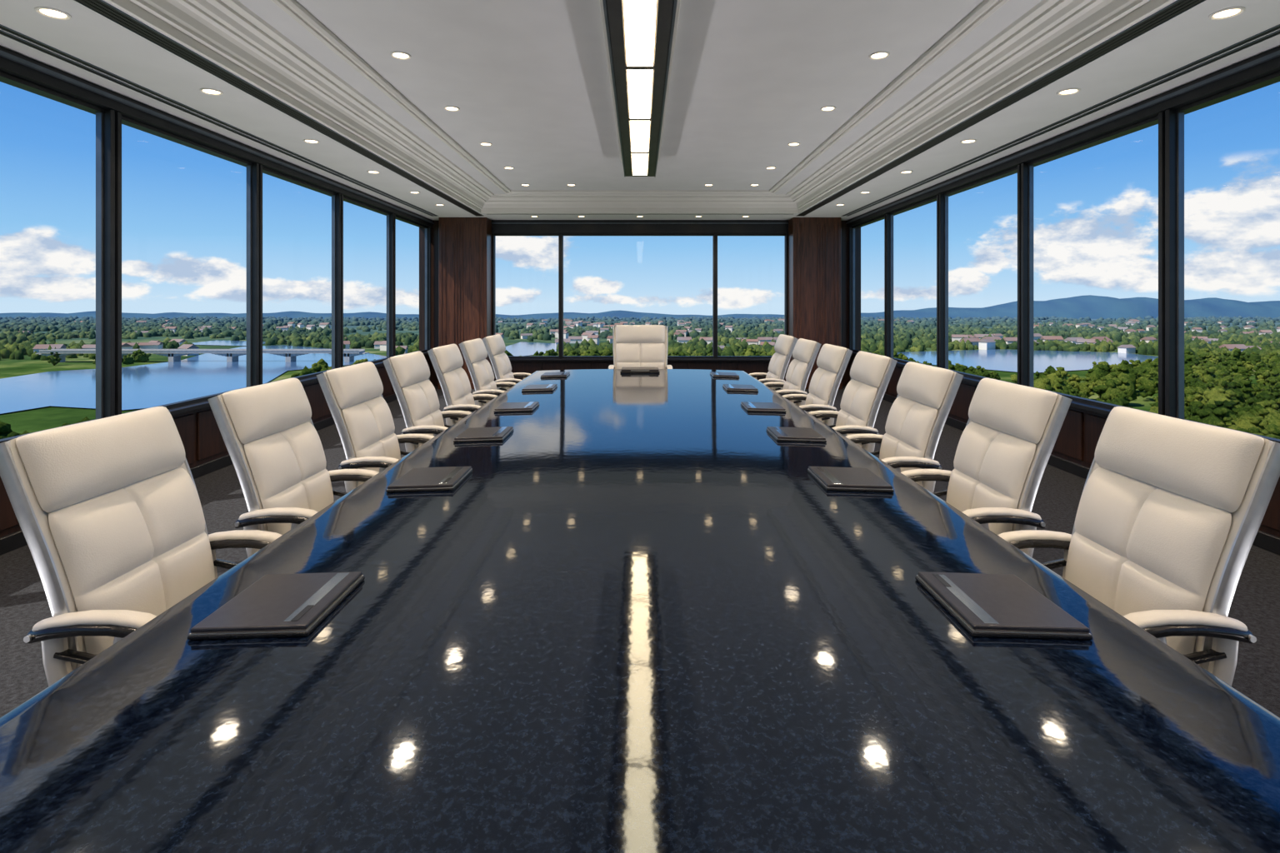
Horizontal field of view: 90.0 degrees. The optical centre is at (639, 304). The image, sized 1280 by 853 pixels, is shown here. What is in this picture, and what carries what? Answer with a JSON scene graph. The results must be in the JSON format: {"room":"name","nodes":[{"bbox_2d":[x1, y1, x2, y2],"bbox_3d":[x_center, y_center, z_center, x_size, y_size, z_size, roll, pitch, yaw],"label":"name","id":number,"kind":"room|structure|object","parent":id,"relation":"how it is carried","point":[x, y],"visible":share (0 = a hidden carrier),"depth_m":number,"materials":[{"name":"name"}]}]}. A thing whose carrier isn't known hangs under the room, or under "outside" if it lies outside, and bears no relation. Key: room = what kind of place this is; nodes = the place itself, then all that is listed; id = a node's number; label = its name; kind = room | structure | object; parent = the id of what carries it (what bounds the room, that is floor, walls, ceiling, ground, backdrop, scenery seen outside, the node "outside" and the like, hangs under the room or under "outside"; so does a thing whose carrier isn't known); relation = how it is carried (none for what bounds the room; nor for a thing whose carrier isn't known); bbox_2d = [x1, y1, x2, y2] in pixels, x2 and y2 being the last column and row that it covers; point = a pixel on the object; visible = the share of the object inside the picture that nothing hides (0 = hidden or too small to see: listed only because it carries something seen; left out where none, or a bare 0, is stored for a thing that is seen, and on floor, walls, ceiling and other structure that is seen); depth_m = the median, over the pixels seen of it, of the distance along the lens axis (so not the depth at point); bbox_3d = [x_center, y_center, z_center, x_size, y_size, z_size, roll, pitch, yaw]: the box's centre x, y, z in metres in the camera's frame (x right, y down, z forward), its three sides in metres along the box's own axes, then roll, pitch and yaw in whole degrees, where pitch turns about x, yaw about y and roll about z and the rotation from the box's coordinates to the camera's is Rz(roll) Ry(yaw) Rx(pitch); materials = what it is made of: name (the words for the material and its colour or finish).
{"room":"conference room","nodes":[
{"label":"conference room","id":0,"kind":"room"},
{"bbox_2d":[0,355,429,537],"bbox_3d":[-3.931,1.195,4.670,0.218,0.610,14.060,0,0,0],"label":"wall","id":1,"kind":"structure","parent":0,"point":[201,437],"depth_m":5.61,"materials":[{"name":"brown wood"}]},
{"bbox_2d":[0,70,114,443],"bbox_3d":[-3.848,-0.273,3.765,0.105,2.255,1.750,0,0,0],"label":"window","id":2,"kind":"structure","parent":1,"relation":"in","point":[104,117],"depth_m":4.59,"materials":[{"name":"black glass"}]},
{"bbox_2d":[114,111,259,415],"bbox_3d":[-3.848,-0.273,5.515,0.105,2.255,1.750,0,0,0],"label":"window","id":3,"kind":"structure","parent":1,"relation":"in","point":[252,168],"depth_m":5.46,"materials":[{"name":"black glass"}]},
{"bbox_2d":[0,393,397,555],"bbox_3d":[-3.825,1.450,4.445,0.030,0.100,13.610,0,0,0],"label":"baseboard","id":4,"kind":"structure","parent":1,"relation":"attached to","point":[14,541],"depth_m":5.59,"materials":[{"name":"brown wood"}]},
{"bbox_2d":[167,351,428,415],"bbox_3d":[-3.860,0.875,4.670,0.240,0.040,14.060,0,0,0],"label":"trim","id":5,"kind":"structure","parent":1,"relation":"on","point":[179,410],"depth_m":5.45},
{"bbox_2d":[259,164,340,384],"bbox_3d":[-3.848,-0.273,7.265,0.105,2.255,1.750,0,0,0],"label":"window","id":6,"kind":"structure","parent":1,"relation":"in","point":[336,197],"depth_m":8.07,"materials":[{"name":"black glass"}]},
{"bbox_2d":[340,194,394,367],"bbox_3d":[-3.848,-0.273,9.015,0.105,2.255,1.750,0,0,0],"label":"window","id":7,"kind":"structure","parent":1,"relation":"in","point":[390,217],"depth_m":9.82,"materials":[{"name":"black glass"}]},
{"bbox_2d":[394,213,430,356],"bbox_3d":[-3.848,-0.273,10.765,0.105,2.255,1.750,0,0,0],"label":"window","id":8,"kind":"structure","parent":1,"relation":"in","point":[427,229],"depth_m":11.57,"materials":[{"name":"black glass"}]},
{"bbox_2d":[0,45,434,227],"bbox_3d":[-3.902,-1.518,4.670,0.275,0.225,14.060,0,0,0],"label":"trim header","id":9,"kind":"object","parent":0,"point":[12,62],"visible":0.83,"depth_m":5.11,"materials":[{"name":"black metal"}]},
{"bbox_2d":[237,0,1042,194],"bbox_3d":[0.000,-1.850,4.700,5.540,0.120,12.200,0,0,0],"label":"ceiling","id":10,"kind":"structure","parent":0,"point":[528,79],"depth_m":4.90,"materials":[{"name":"paint"}]},
{"bbox_2d":[390,50,411,59],"bbox_3d":[-1.720,-1.785,4.600,0.144,0.010,0.144,0,0,0],"label":"recessed light","id":11,"kind":"object","parent":10,"relation":"in","point":[397,54],"visible":1,"depth_m":4.60,"materials":[{"name":"glass"}]},
{"bbox_2d":[443,105,459,111],"bbox_3d":[-1.720,-1.785,5.850,0.144,0.010,0.144,0,0,0],"label":"recessed light","id":12,"kind":"object","parent":10,"relation":"in","point":[452,108],"visible":1,"depth_m":5.85,"materials":[{"name":"glass"}]},
{"bbox_2d":[479,142,492,146],"bbox_3d":[-1.720,-1.785,7.150,0.144,0.010,0.144,0,0,0],"label":"recessed light","id":13,"kind":"object","parent":10,"relation":"in","point":[487,144],"visible":1,"depth_m":7.15,"materials":[{"name":"paint"}]},
{"bbox_2d":[503,166,514,169],"bbox_3d":[-1.720,-1.785,8.400,0.144,0.010,0.144,0,0,0],"label":"recessed light","id":14,"kind":"object","parent":10,"relation":"in","point":[504,167],"visible":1,"depth_m":8.40,"materials":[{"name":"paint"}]},
{"bbox_2d":[105,0,1174,213],"bbox_3d":[0.000,-1.654,4.700,5.370,0.272,12.030,0,0,0],"label":"crown molding","id":15,"kind":"structure","parent":10,"relation":"attached to","point":[227,33],"depth_m":4.97,"materials":[{"name":"paint"}]},
{"bbox_2d":[599,0,680,176],"bbox_3d":[0.000,-1.667,3.405,0.470,0.245,8.810,0,0,0],"label":"ceiling light","id":16,"kind":"object","parent":10,"relation":"attached to","point":[640,35],"visible":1,"depth_m":4.29,"materials":[{"name":"glowing white diffuser plastic"},{"name":"black metal"}]},
{"bbox_2d":[270,0,1009,194],"bbox_3d":[0.000,-1.770,4.700,4.280,0.040,10.940,0,0,0],"label":"molding","id":17,"kind":"structure","parent":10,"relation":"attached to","point":[292,7],"depth_m":5.35,"materials":[{"name":"paint"}]},
{"bbox_2d":[765,166,776,169],"bbox_3d":[1.720,-1.785,8.400,0.144,0.010,0.144,0,0,0],"label":"recessed light","id":18,"kind":"object","parent":10,"relation":"in","point":[767,167],"visible":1,"depth_m":8.40,"materials":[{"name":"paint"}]},
{"bbox_2d":[787,142,800,146],"bbox_3d":[1.720,-1.785,7.150,0.144,0.010,0.144,0,0,0],"label":"recessed light","id":19,"kind":"object","parent":10,"relation":"in","point":[792,144],"visible":1,"depth_m":7.15,"materials":[{"name":"paint"}]},
{"bbox_2d":[820,105,836,111],"bbox_3d":[1.720,-1.785,5.850,0.144,0.010,0.144,0,0,0],"label":"recessed light","id":20,"kind":"object","parent":10,"relation":"in","point":[827,108],"visible":1,"depth_m":5.85,"materials":[{"name":"glass"}]},
{"bbox_2d":[868,50,889,59],"bbox_3d":[1.720,-1.785,4.600,0.144,0.010,0.144,0,0,0],"label":"recessed light","id":21,"kind":"object","parent":10,"relation":"in","point":[882,54],"visible":1,"depth_m":4.60,"materials":[{"name":"glass"}]},
{"bbox_2d":[0,0,1279,220],"bbox_3d":[0.000,-1.570,4.670,8.080,0.080,14.060,0,0,0],"label":"ceiling soffit","id":22,"kind":"structure","parent":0,"point":[90,37],"depth_m":4.58,"materials":[{"name":"paint"}]},
{"bbox_2d":[34,6,71,19],"bbox_3d":[-3.080,-1.525,3.360,0.144,0.010,0.144,0,0,0],"label":"recessed light","id":23,"kind":"object","parent":22,"relation":"attached to","point":[51,12],"visible":1,"depth_m":3.36,"materials":[{"name":"glass"}]},
{"bbox_2d":[199,87,223,95],"bbox_3d":[-3.080,-1.525,4.600,0.144,0.010,0.144,0,0,0],"label":"recessed light","id":24,"kind":"object","parent":22,"relation":"attached to","point":[207,91],"visible":1,"depth_m":4.60,"materials":[{"name":"glass"}]},
{"bbox_2d":[0,24,438,216],"bbox_3d":[-3.515,-1.526,4.420,0.042,0.007,13.360,0,0,0],"label":"air diffuser","id":25,"kind":"object","parent":22,"relation":"attached to","point":[2,27],"visible":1,"depth_m":4.74,"materials":[{"name":"black metal"}]},
{"bbox_2d":[74,0,484,216],"bbox_3d":[-2.770,-1.526,4.420,0.132,0.007,13.360,0,0,0],"label":"ceiling trim","id":26,"kind":"structure","parent":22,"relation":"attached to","point":[103,8],"depth_m":4.36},
{"bbox_2d":[302,139,319,144],"bbox_3d":[-3.080,-1.525,6.000,0.144,0.010,0.144,0,0,0],"label":"recessed light","id":27,"kind":"object","parent":22,"relation":"attached to","point":[308,141],"visible":1,"depth_m":6.00,"materials":[{"name":"paint"}]},
{"bbox_2d":[366,170,379,174],"bbox_3d":[-3.080,-1.525,7.400,0.144,0.010,0.144,0,0,0],"label":"recessed light","id":28,"kind":"object","parent":22,"relation":"attached to","point":[368,172],"visible":1,"depth_m":7.40,"materials":[{"name":"paint"}]},
{"bbox_2d":[485,213,794,214],"bbox_3d":[0.000,-1.526,10.832,5.200,0.007,0.095,0,0,0],"label":"air diffuser","id":29,"kind":"object","parent":22,"relation":"attached to","point":[486,213],"visible":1,"depth_m":10.79,"materials":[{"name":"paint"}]},
{"bbox_2d":[900,170,913,174],"bbox_3d":[3.080,-1.525,7.400,0.144,0.010,0.144,0,0,0],"label":"recessed light","id":30,"kind":"object","parent":22,"relation":"attached to","point":[902,172],"visible":1,"depth_m":7.40,"materials":[{"name":"paint"}]},
{"bbox_2d":[960,139,977,144],"bbox_3d":[3.080,-1.525,6.000,0.144,0.010,0.144,0,0,0],"label":"recessed light","id":31,"kind":"object","parent":22,"relation":"attached to","point":[967,141],"visible":1,"depth_m":6.00,"materials":[{"name":"paint"}]},
{"bbox_2d":[795,0,1205,216],"bbox_3d":[2.770,-1.526,4.420,0.132,0.007,13.360,0,0,0],"label":"ceiling trim","id":32,"kind":"structure","parent":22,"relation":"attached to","point":[1176,8],"depth_m":4.36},
{"bbox_2d":[841,24,1279,216],"bbox_3d":[3.515,-1.526,4.420,0.042,0.007,13.360,0,0,0],"label":"air diffuser","id":33,"kind":"object","parent":22,"relation":"attached to","point":[1277,27],"visible":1,"depth_m":4.74,"materials":[{"name":"black metal"}]},
{"bbox_2d":[845,45,1279,227],"bbox_3d":[3.902,-1.518,4.670,0.275,0.225,14.060,0,0,0],"label":"trim header","id":34,"kind":"object","parent":22,"relation":"attached to","point":[1267,62],"visible":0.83,"depth_m":5.11,"materials":[{"name":"black metal"}]},
{"bbox_2d":[1056,87,1080,95],"bbox_3d":[3.080,-1.525,4.600,0.144,0.010,0.144,0,0,0],"label":"recessed light","id":35,"kind":"object","parent":22,"relation":"attached to","point":[1068,91],"visible":1,"depth_m":4.60,"materials":[{"name":"glass"}]},
{"bbox_2d":[1208,6,1245,19],"bbox_3d":[3.080,-1.525,3.360,0.144,0.010,0.144,0,0,0],"label":"recessed light","id":36,"kind":"object","parent":22,"relation":"attached to","point":[1228,12],"visible":1,"depth_m":3.36,"materials":[{"name":"glass"}]},
{"bbox_2d":[0,385,1279,717],"bbox_3d":[0.000,1.575,4.670,8.080,0.150,14.460,0,0,0],"label":"floor","id":37,"kind":"structure","parent":0,"point":[23,600],"depth_m":3.53,"materials":[{"name":"grey carpet"}]},
{"bbox_2d":[0,406,282,686],"bbox_3d":[-1.310,0.918,1.900,0.706,1.163,0.650,0,0,0],"label":"office chair","id":38,"kind":"object","parent":37,"relation":"on","point":[108,512],"visible":0.53,"depth_m":1.75,"materials":[{"name":"beige leather"}]},
{"bbox_2d":[207,378,379,557],"bbox_3d":[-1.310,0.918,2.720,0.706,1.163,0.650,0,0,0],"label":"office chair","id":39,"kind":"object","parent":37,"relation":"on","point":[273,444],"visible":0.55,"depth_m":2.56,"materials":[{"name":"beige leather"}]},
{"bbox_2d":[316,361,434,492],"bbox_3d":[-1.310,0.918,3.540,0.706,1.163,0.650,0,0,0],"label":"office chair","id":40,"kind":"object","parent":37,"relation":"on","point":[363,420],"visible":0.56,"depth_m":3.37,"materials":[{"name":"beige leather"}]},
{"bbox_2d":[382,351,471,452],"bbox_3d":[-1.310,0.918,4.380,0.706,1.163,0.650,0,0,0],"label":"office chair","id":41,"kind":"object","parent":37,"relation":"on","point":[408,374],"visible":0.55,"depth_m":4.19,"materials":[{"name":"beige leather"}]},
{"bbox_2d":[427,344,497,425],"bbox_3d":[-1.310,0.918,5.240,0.706,1.163,0.650,0,0,0],"label":"office chair","id":42,"kind":"object","parent":37,"relation":"on","point":[447,361],"visible":0.55,"depth_m":5.03,"materials":[{"name":"beige leather"}]},
{"bbox_2d":[437,217,492,389],"bbox_3d":[-3.125,-0.015,11.480,0.870,3.030,0.440,0,0,0],"label":"wooden column","id":43,"kind":"structure","parent":37,"relation":"on","point":[464,243],"depth_m":11.28,"materials":[{"name":"brown wood"}]},
{"bbox_2d":[458,338,516,406],"bbox_3d":[-1.310,0.918,6.100,0.706,1.163,0.650,0,0,0],"label":"office chair","id":44,"kind":"object","parent":37,"relation":"on","point":[474,352],"visible":0.49,"depth_m":5.89,"materials":[{"name":"beige leather"}]},
{"bbox_2d":[482,334,530,391],"bbox_3d":[-1.310,0.918,6.960,0.706,1.163,0.650,0,0,0],"label":"office chair","id":45,"kind":"object","parent":37,"relation":"on","point":[495,347],"visible":0.52,"depth_m":6.74,"materials":[{"name":"beige leather"}]},
{"bbox_2d":[0,369,1279,852],"bbox_3d":[0.000,1.120,3.700,2.360,0.760,7.160,0,0,0],"label":"conference table","id":46,"kind":"object","parent":37,"relation":"on","point":[639,621],"visible":0.88,"depth_m":1.23,"materials":[{"name":"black stone"}]},
{"bbox_2d":[187,571,364,639],"bbox_3d":[-0.878,0.735,1.580,0.270,0.026,0.300,-2,0,0],"label":"folder","id":47,"kind":"object","parent":46,"relation":"on","point":[275,605],"visible":1,"depth_m":1.53,"materials":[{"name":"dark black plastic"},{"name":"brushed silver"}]},
{"bbox_2d":[385,466,473,492],"bbox_3d":[-0.878,0.735,2.700,0.270,0.026,0.300,-2,0,0],"label":"laptop","id":48,"kind":"object","parent":46,"relation":"on","point":[421,479],"visible":1,"depth_m":2.64,"materials":[{"name":"black plastic"}]},
{"bbox_2d":[453,426,513,442],"bbox_3d":[-0.878,0.735,3.620,0.270,0.026,0.300,-2,0,0],"label":"laptop","id":49,"kind":"object","parent":46,"relation":"on","point":[473,434],"visible":1,"depth_m":3.55,"materials":[{"name":"black plastic"}]},
{"bbox_2d":[493,401,539,412],"bbox_3d":[-0.878,0.735,4.580,0.270,0.026,0.300,-2,0,0],"label":"laptop","id":50,"kind":"object","parent":46,"relation":"on","point":[530,406],"visible":1,"depth_m":4.49,"materials":[{"name":"black plastic"}]},
{"bbox_2d":[521,384,557,392],"bbox_3d":[-0.878,0.735,5.620,0.270,0.026,0.300,-2,0,0],"label":"laptop","id":51,"kind":"object","parent":46,"relation":"on","point":[544,387],"visible":1,"depth_m":5.52,"materials":[{"name":"black plastic"}]},
{"bbox_2d":[540,371,569,378],"bbox_3d":[-0.878,0.735,6.660,0.270,0.026,0.300,-2,0,0],"label":"laptop","id":52,"kind":"object","parent":46,"relation":"on","point":[564,374],"visible":1,"depth_m":6.54,"materials":[{"name":"black plastic"}]},
{"bbox_2d":[620,367,659,373],"bbox_3d":[0.000,0.720,6.980,0.420,0.040,0.300,0,0,0],"label":"laptop","id":53,"kind":"object","parent":46,"relation":"on","point":[624,370],"visible":1,"depth_m":6.84,"materials":[{"name":"black plastic"}]},
{"bbox_2d":[710,371,739,378],"bbox_3d":[0.878,0.735,6.660,0.270,0.026,0.300,2,0,0],"label":"laptop","id":54,"kind":"object","parent":46,"relation":"on","point":[714,374],"visible":1,"depth_m":6.54,"materials":[{"name":"black plastic"}]},
{"bbox_2d":[722,384,758,392],"bbox_3d":[0.878,0.735,5.620,0.270,0.026,0.300,2,0,0],"label":"laptop","id":55,"kind":"object","parent":46,"relation":"on","point":[731,387],"visible":1,"depth_m":5.52,"materials":[{"name":"black plastic"}]},
{"bbox_2d":[740,401,786,412],"bbox_3d":[0.878,0.735,4.580,0.270,0.026,0.300,2,0,0],"label":"laptop","id":56,"kind":"object","parent":46,"relation":"on","point":[748,406],"visible":1,"depth_m":4.49,"materials":[{"name":"black plastic"}]},
{"bbox_2d":[766,426,826,442],"bbox_3d":[0.878,0.735,3.620,0.270,0.026,0.300,2,0,0],"label":"laptop","id":57,"kind":"object","parent":46,"relation":"on","point":[780,434],"visible":1,"depth_m":3.55,"materials":[{"name":"black plastic"}]},
{"bbox_2d":[806,466,894,492],"bbox_3d":[0.878,0.735,2.700,0.270,0.026,0.300,2,0,0],"label":"laptop","id":58,"kind":"object","parent":46,"relation":"on","point":[847,479],"visible":1,"depth_m":2.64,"materials":[{"name":"black plastic"}]},
{"bbox_2d":[915,571,1092,639],"bbox_3d":[0.878,0.735,1.580,0.270,0.026,0.300,2,0,0],"label":"folder","id":59,"kind":"object","parent":46,"relation":"on","point":[985,605],"visible":1,"depth_m":1.53,"materials":[{"name":"black leather"}]},
{"bbox_2d":[607,325,673,369],"bbox_3d":[0.005,0.878,7.565,0.780,1.245,0.706,0,0,0],"label":"chair","id":60,"kind":"object","parent":37,"relation":"on","point":[633,346],"visible":0.58,"depth_m":7.75,"materials":[{"name":"beige leather"}]},
{"bbox_2d":[749,334,797,391],"bbox_3d":[1.310,0.918,6.960,0.706,1.163,0.650,0,0,0],"label":"office chair","id":61,"kind":"object","parent":37,"relation":"on","point":[784,347],"visible":0.5,"depth_m":6.74,"materials":[{"name":"beige leather"}]},
{"bbox_2d":[763,338,821,406],"bbox_3d":[1.310,0.918,6.100,0.706,1.163,0.650,0,0,0],"label":"office chair","id":62,"kind":"object","parent":37,"relation":"on","point":[805,352],"visible":0.48,"depth_m":5.89,"materials":[{"name":"beige leather"}]},
{"bbox_2d":[787,217,842,389],"bbox_3d":[3.125,-0.015,11.480,0.870,3.030,0.440,0,0,0],"label":"wooden column","id":63,"kind":"structure","parent":37,"relation":"on","point":[814,243],"depth_m":11.28,"materials":[{"name":"brown wood"}]},
{"bbox_2d":[782,344,852,425],"bbox_3d":[1.310,0.918,5.240,0.706,1.163,0.650,0,0,0],"label":"office chair","id":64,"kind":"object","parent":37,"relation":"on","point":[832,361],"visible":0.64,"depth_m":5.03,"materials":[{"name":"beige leather"}]},
{"bbox_2d":[808,351,897,452],"bbox_3d":[1.310,0.918,4.380,0.706,1.163,0.650,0,0,0],"label":"office chair","id":65,"kind":"object","parent":37,"relation":"on","point":[871,374],"visible":0.57,"depth_m":4.19,"materials":[{"name":"beige leather"}]},
{"bbox_2d":[845,361,963,492],"bbox_3d":[1.310,0.918,3.540,0.706,1.163,0.650,0,0,0],"label":"office chair","id":66,"kind":"object","parent":37,"relation":"on","point":[916,420],"visible":0.56,"depth_m":3.37,"materials":[{"name":"beige leather"}]},
{"bbox_2d":[900,378,1072,557],"bbox_3d":[1.310,0.918,2.720,0.706,1.163,0.650,0,0,0],"label":"office chair","id":67,"kind":"object","parent":37,"relation":"on","point":[1008,438],"visible":0.62,"depth_m":2.56,"materials":[{"name":"beige leather"}]},
{"bbox_2d":[997,406,1279,686],"bbox_3d":[1.310,0.918,1.900,0.706,1.163,0.650,0,0,0],"label":"office chair","id":68,"kind":"object","parent":37,"relation":"on","point":[1171,512],"visible":0.52,"depth_m":1.76,"materials":[{"name":"beige leather"}]},
{"bbox_2d":[419,220,860,385],"bbox_3d":[0.000,-0.065,11.791,8.080,3.130,0.218,0,0,0],"label":"wall","id":69,"kind":"structure","parent":0,"point":[527,367],"depth_m":11.70,"materials":[{"name":"brown wood"}]},
{"bbox_2d":[491,233,560,358],"bbox_3d":[-2.075,-0.147,11.735,1.250,2.285,0.130,0,0,0],"label":"window","id":70,"kind":"structure","parent":69,"relation":"in","point":[493,235],"depth_m":11.70,"materials":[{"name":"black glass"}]},
{"bbox_2d":[560,233,715,358],"bbox_3d":[-0.035,-0.147,11.735,2.830,2.285,0.130,0,0,0],"label":"window","id":71,"kind":"structure","parent":69,"relation":"in","point":[713,235],"depth_m":11.70,"materials":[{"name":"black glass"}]},
{"bbox_2d":[491,220,788,233],"bbox_3d":[0.000,-1.410,11.660,5.400,0.240,0.080,0,0,0],"label":"window header","id":72,"kind":"structure","parent":69,"relation":"attached to","point":[497,226],"depth_m":11.64,"materials":[{"name":"black metal"}]},
{"bbox_2d":[509,358,770,360],"bbox_3d":[0.000,1.012,11.715,5.360,0.035,0.270,0,0,0],"label":"trim","id":73,"kind":"structure","parent":69,"relation":"attached to","point":[510,359],"depth_m":11.58,"materials":[{"name":"black metal"}]},
{"bbox_2d":[715,233,788,358],"bbox_3d":[2.040,-0.147,11.735,1.320,2.285,0.130,0,0,0],"label":"window","id":74,"kind":"structure","parent":69,"relation":"in","point":[786,235],"depth_m":11.70,"materials":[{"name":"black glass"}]},
{"bbox_2d":[850,355,1279,537],"bbox_3d":[3.931,1.195,4.670,0.218,0.610,14.060,0,0,0],"label":"wall","id":75,"kind":"structure","parent":0,"point":[1078,437],"depth_m":5.62,"materials":[{"name":"brown wood"}]},
{"bbox_2d":[849,213,885,356],"bbox_3d":[3.848,-0.273,10.765,0.105,2.255,1.750,0,0,0],"label":"window","id":76,"kind":"structure","parent":75,"relation":"in","point":[852,229],"depth_m":11.57,"materials":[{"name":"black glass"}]},
{"bbox_2d":[885,194,939,367],"bbox_3d":[3.848,-0.273,9.015,0.105,2.255,1.750,0,0,0],"label":"window","id":77,"kind":"structure","parent":75,"relation":"in","point":[889,217],"depth_m":9.82,"materials":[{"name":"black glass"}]},
{"bbox_2d":[939,164,1020,384],"bbox_3d":[3.848,-0.273,7.265,0.105,2.255,1.750,0,0,0],"label":"window","id":78,"kind":"structure","parent":75,"relation":"in","point":[943,197],"depth_m":8.07,"materials":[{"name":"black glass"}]},
{"bbox_2d":[851,351,1112,415],"bbox_3d":[3.860,0.875,4.670,0.240,0.040,14.060,0,0,0],"label":"trim","id":79,"kind":"structure","parent":75,"relation":"on","point":[1100,410],"depth_m":5.45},
{"bbox_2d":[882,393,1279,555],"bbox_3d":[3.825,1.450,4.445,0.030,0.100,13.610,0,0,0],"label":"baseboard","id":80,"kind":"structure","parent":75,"relation":"attached to","point":[1265,541],"depth_m":5.59,"materials":[{"name":"brown wood"}]},
{"bbox_2d":[1020,111,1165,415],"bbox_3d":[3.848,-0.273,5.515,0.105,2.255,1.750,0,0,0],"label":"window","id":81,"kind":"structure","parent":75,"relation":"in","point":[1027,168],"depth_m":6.16,"materials":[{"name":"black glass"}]},
{"bbox_2d":[1165,70,1279,443],"bbox_3d":[3.848,-0.273,3.765,0.105,2.255,1.750,0,0,0],"label":"window","id":82,"kind":"structure","parent":75,"relation":"in","point":[1174,117],"depth_m":4.59,"materials":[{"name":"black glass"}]},
{"label":"outside","id":83,"kind":"structure","parent":0,"visible":0},
{"bbox_2d":[0,319,1279,434],"bbox_3d":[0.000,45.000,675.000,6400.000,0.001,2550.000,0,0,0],"label":"landscape","id":84,"kind":"structure","parent":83,"point":[38,419],"depth_m":440.26,"materials":[{"name":"green plant"}]},
{"bbox_2d":[35,349,369,362],"bbox_3d":[-337.500,40.050,495.000,252.600,9.900,10.600,0,0,0],"label":"road bridge","id":85,"kind":"structure","parent":84,"relation":"on","point":[174,355],"depth_m":491.02,"materials":[{"name":"concrete"}]},
{"bbox_2d":[0,315,1279,360],"bbox_3d":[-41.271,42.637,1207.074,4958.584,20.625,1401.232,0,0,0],"label":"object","id":86,"kind":"object","parent":84,"relation":"on","point":[922,334],"visible":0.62,"depth_m":883.07,"materials":[{"name":"green plant"}]},
{"bbox_2d":[0,346,1279,439],"bbox_3d":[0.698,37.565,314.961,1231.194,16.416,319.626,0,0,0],"label":"trees","id":87,"kind":"object","parent":84,"relation":"on","point":[1219,392],"visible":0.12,"depth_m":295.36,"materials":[{"name":"green plant"}]},
{"bbox_2d":[0,295,1279,319],"bbox_3d":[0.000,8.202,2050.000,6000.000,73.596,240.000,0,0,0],"label":"hills","id":88,"kind":"structure","parent":84,"relation":"on","point":[1092,307],"depth_m":1968.29,"materials":[{"name":"blue plant"}]},
{"bbox_2d":[19,319,1279,355],"bbox_3d":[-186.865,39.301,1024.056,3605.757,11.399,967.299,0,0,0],"label":"houses","id":89,"kind":"structure","parent":84,"relation":"on","point":[986,342],"depth_m":688.07},
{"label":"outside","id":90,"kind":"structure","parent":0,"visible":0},
{"bbox_2d":[0,345,386,414],"bbox_3d":[-315.961,44.400,444.343,249.220,0.001,493.714,0,0,0],"label":"river","id":91,"kind":"structure","parent":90,"point":[147,386],"depth_m":364.72,"materials":[{"name":"liquid"}]},
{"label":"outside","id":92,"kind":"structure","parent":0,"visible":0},
{"bbox_2d":[897,349,1158,373],"bbox_3d":[325.453,44.400,519.896,229.263,0.001,216.935,0,0,0],"label":"river","id":93,"kind":"structure","parent":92,"point":[995,359],"depth_m":528.72,"materials":[{"name":"liquid"}]},
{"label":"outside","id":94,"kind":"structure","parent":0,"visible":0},
{"bbox_2d":[505,341,556,355],"bbox_3d":[-108.399,44.400,637.470,64.255,0.001,227.668,0,0,0],"label":"river","id":95,"kind":"structure","parent":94,"point":[522,348],"depth_m":649.55,"materials":[{"name":"liquid"}]},
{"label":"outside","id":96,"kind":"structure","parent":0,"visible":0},
{"bbox_2d":[193,340,265,345],"bbox_3d":[-466.243,44.400,731.551,106.604,0.001,107.807,0,0,0],"label":"river","id":97,"kind":"structure","parent":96,"point":[217,342],"depth_m":733.35,"materials":[{"name":"liquid"}]}
]}

